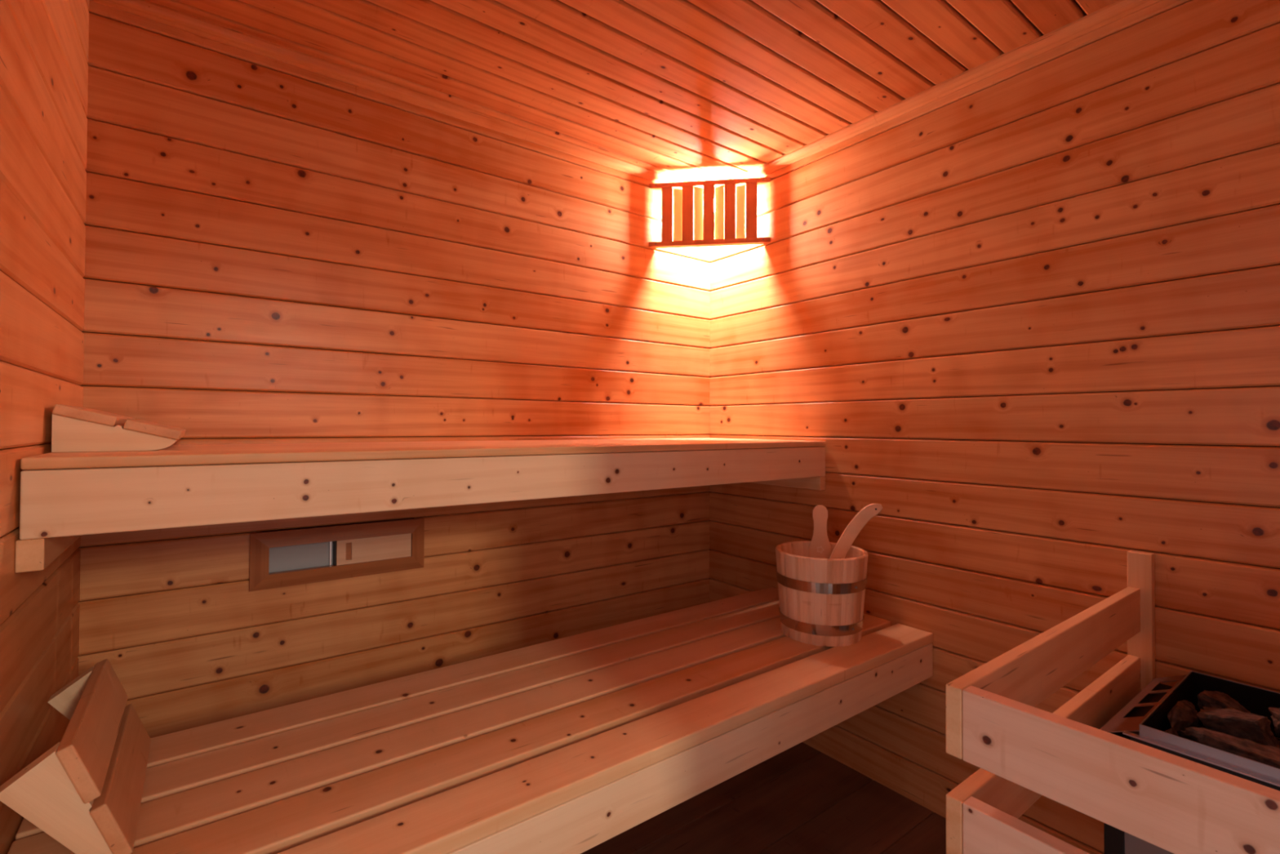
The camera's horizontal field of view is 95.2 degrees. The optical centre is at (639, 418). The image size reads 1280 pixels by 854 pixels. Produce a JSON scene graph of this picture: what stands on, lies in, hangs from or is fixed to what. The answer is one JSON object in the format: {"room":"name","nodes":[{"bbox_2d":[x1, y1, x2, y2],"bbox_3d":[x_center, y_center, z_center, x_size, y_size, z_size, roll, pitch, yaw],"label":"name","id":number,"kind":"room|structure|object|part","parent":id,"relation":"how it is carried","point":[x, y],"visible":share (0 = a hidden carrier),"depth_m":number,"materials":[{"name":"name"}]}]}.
{"room":"spa","nodes":[
{"label":"spa","id":0,"kind":"room"},
{"bbox_2d":[0,0,88,853],"bbox_3d":[-0.636,0.019,0.393,0.114,2.300,2.234,1,-1,-37],"label":"wall","id":1,"kind":"structure","parent":0,"point":[44,43],"depth_m":0.94,"materials":[{"name":"brown wood"}]},
{"bbox_2d":[7,586,933,853],"bbox_3d":[-0.099,0.678,1.367,1.925,0.126,0.608,1,-1,-37],"label":"bench","id":2,"kind":"object","parent":1,"relation":"attached to","point":[570,744],"visible":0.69,"depth_m":1.13,"materials":[{"name":"brown wood"}]},
{"bbox_2d":[0,658,151,853],"bbox_3d":[-0.852,0.514,0.902,0.132,0.172,0.353,1,-1,-37],"label":"headrest cover","id":3,"kind":"object","parent":2,"relation":"on","point":[85,792],"visible":1,"depth_m":0.80,"materials":[{"name":"brown wood"}]},
{"bbox_2d":[775,505,867,646],"bbox_3d":[0.526,0.444,1.702,0.258,0.354,0.258,1,-1,-37],"label":"bucket","id":4,"kind":"object","parent":2,"relation":"on","point":[821,597],"visible":0.96,"depth_m":1.60,"materials":[{"name":"brown wood"}]},
{"bbox_2d":[829,503,883,559],"bbox_3d":[0.598,0.419,1.705,0.196,0.352,0.080,0,-1,10],"label":"ladle","id":5,"kind":"object","parent":4,"relation":"in","point":[866,513],"visible":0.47,"depth_m":1.68,"materials":[{"name":"brown wood"}]},
{"bbox_2d":[76,0,711,737],"bbox_3d":[-0.512,0.038,1.932,2.126,2.300,0.114,1,-1,-37],"label":"wall","id":6,"kind":"structure","parent":0,"point":[276,251],"depth_m":1.65,"materials":[{"name":"brown wood"}]},
{"bbox_2d":[248,517,424,591],"bbox_3d":[-0.823,0.369,1.623,0.434,0.146,0.030,1,-1,-37],"label":"air vent","id":7,"kind":"object","parent":6,"relation":"in","point":[286,557],"visible":1,"depth_m":1.61,"materials":[{"name":"brown wood"}]},
{"bbox_3d":[-0.977,0.367,1.500,0.041,0.146,0.018,1,-1,-37],"label":"frame","id":8,"kind":"part","parent":7,"relation":"part of","materials":[{"name":"brown wood"}]},
{"bbox_3d":[-0.819,0.316,1.618,0.434,0.039,0.018,1,-1,-37],"label":"frame","id":9,"kind":"part","parent":7,"relation":"part of","materials":[{"name":"brown wood"}]},
{"bbox_3d":[-0.820,0.423,1.617,0.434,0.038,0.018,1,-1,-37],"label":"frame","id":10,"kind":"part","parent":7,"relation":"part of","materials":[{"name":"brown wood"}]},
{"bbox_3d":[-0.660,0.371,1.737,0.036,0.146,0.018,1,-1,-37],"label":"frame","id":11,"kind":"part","parent":7,"relation":"part of","materials":[{"name":"brown wood"}]},
{"bbox_2d":[92,0,686,182],"bbox_3d":[-0.465,-0.949,1.886,1.926,0.028,0.030,1,-1,-37],"label":"trim","id":12,"kind":"structure","parent":6,"relation":"attached to","point":[145,9],"depth_m":1.64,"materials":[{"name":"brown wood"}]},
{"bbox_2d":[14,437,825,573],"bbox_3d":[-0.306,0.153,1.654,1.925,0.167,0.576,1,-1,-37],"label":"bench","id":13,"kind":"object","parent":6,"relation":"attached to","point":[65,496],"visible":0.94,"depth_m":1.12,"materials":[{"name":"brown wood"}]},
{"bbox_2d":[51,404,186,452],"bbox_3d":[-1.044,0.019,1.195,0.176,0.083,0.352,1,-1,-37],"label":"headrest cover","id":14,"kind":"object","parent":13,"relation":"on","point":[74,428],"visible":1,"depth_m":1.05,"materials":[{"name":"brown wood"}]},
{"bbox_2d":[648,177,770,248],"bbox_3d":[0.278,-0.789,2.342,0.464,0.246,0.207,0,-1,8],"label":"lamp","id":15,"kind":"object","parent":6,"relation":"attached to","point":[735,204],"visible":1,"depth_m":2.25,"materials":[{"name":"red wood"}]},
{"bbox_3d":[0.266,-0.904,2.257,0.464,0.018,0.026,0,-1,8],"label":"shade rail","id":16,"kind":"part","parent":15,"relation":"part of","materials":[{"name":"red wood"}]},
{"bbox_3d":[0.265,-0.676,2.254,0.464,0.018,0.026,0,-1,8],"label":"shade rail","id":17,"kind":"part","parent":15,"relation":"part of","materials":[{"name":"red wood"}]},
{"bbox_2d":[146,0,1119,181],"bbox_3d":[0.161,-1.020,1.050,2.126,0.100,2.320,1,-1,-37],"label":"ceiling","id":18,"kind":"structure","parent":0,"point":[684,90],"depth_m":1.55,"materials":[{"name":"brown wood"}]},
{"bbox_2d":[580,742,946,853],"bbox_3d":[0.170,1.180,0.998,2.126,0.100,2.384,1,-1,-37],"label":"floor","id":19,"kind":"structure","parent":0,"point":[800,799],"depth_m":1.66,"materials":[{"name":"black wood"}]},
{"bbox_2d":[945,550,1279,853],"bbox_3d":[0.982,0.713,0.798,0.872,0.836,0.697,1,-1,-37],"label":"guard","id":20,"kind":"object","parent":19,"relation":"on","point":[1024,753],"visible":0.94,"depth_m":0.76,"materials":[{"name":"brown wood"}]},
{"bbox_3d":[0.651,0.571,0.537,0.026,0.097,0.672,1,-1,-37],"label":"rail","id":21,"kind":"part","parent":20,"relation":"part of","materials":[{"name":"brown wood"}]},
{"bbox_3d":[0.773,0.424,1.063,0.847,0.096,0.022,1,-1,-37],"label":"rail","id":22,"kind":"part","parent":20,"relation":"part of","materials":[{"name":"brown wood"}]},
{"bbox_3d":[0.772,0.578,1.061,0.847,0.097,0.022,1,-1,-37],"label":"rail","id":23,"kind":"part","parent":20,"relation":"part of","materials":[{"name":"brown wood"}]},
{"bbox_3d":[0.652,0.417,0.538,0.026,0.096,0.672,1,-1,-37],"label":"rail","id":24,"kind":"part","parent":20,"relation":"part of","materials":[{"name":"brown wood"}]},
{"bbox_3d":[1.127,0.720,1.313,0.024,0.836,0.044,1,-1,-37],"label":"wall post","id":25,"kind":"part","parent":20,"relation":"part of","materials":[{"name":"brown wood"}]},
{"bbox_2d":[1100,670,1279,853],"bbox_3d":[1.151,0.819,0.927,0.446,0.628,0.584,1,-1,-37],"label":"heater","id":26,"kind":"object","parent":19,"relation":"on","point":[1144,720],"depth_m":1.03,"materials":[{"name":"grey"}]},
{"bbox_3d":[0.903,0.551,0.992,0.054,0.052,0.043,0,-1,1],"label":"heater stone","id":27,"kind":"part","parent":26,"relation":"part of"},
{"bbox_3d":[0.999,0.552,1.071,0.138,0.059,0.040,1,-1,-37],"label":"heater stone","id":28,"kind":"part","parent":26,"relation":"part of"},
{"bbox_3d":[1.128,0.557,1.131,0.056,0.045,0.073,1,-1,-42],"label":"heater stone","id":29,"kind":"part","parent":26,"relation":"part of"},
{"bbox_3d":[0.982,0.548,0.929,0.061,0.068,0.181,1,-1,-43],"label":"heater stone","id":30,"kind":"part","parent":26,"relation":"part of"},
{"bbox_3d":[1.051,0.541,1.026,0.095,0.069,0.099,1,-1,-40],"label":"heater stone","id":31,"kind":"part","parent":26,"relation":"part of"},
{"bbox_3d":[1.179,0.540,1.023,0.122,0.062,0.106,1,-1,-40],"label":"heater stone","id":32,"kind":"part","parent":26,"relation":"part of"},
{"bbox_2d":[709,0,1279,853],"bbox_3d":[0.999,0.041,1.613,0.114,2.300,2.234,1,-1,-37],"label":"wall","id":33,"kind":"structure","parent":0,"point":[1027,314],"depth_m":1.50,"materials":[{"name":"brown wood"}]},
{"bbox_2d":[714,0,1163,198],"bbox_3d":[0.920,-0.946,1.616,0.030,0.028,2.120,1,-1,-37],"label":"trim","id":34,"kind":"structure","parent":33,"relation":"attached to","point":[1117,11],"depth_m":1.62,"materials":[{"name":"brown wood"}]}
]}

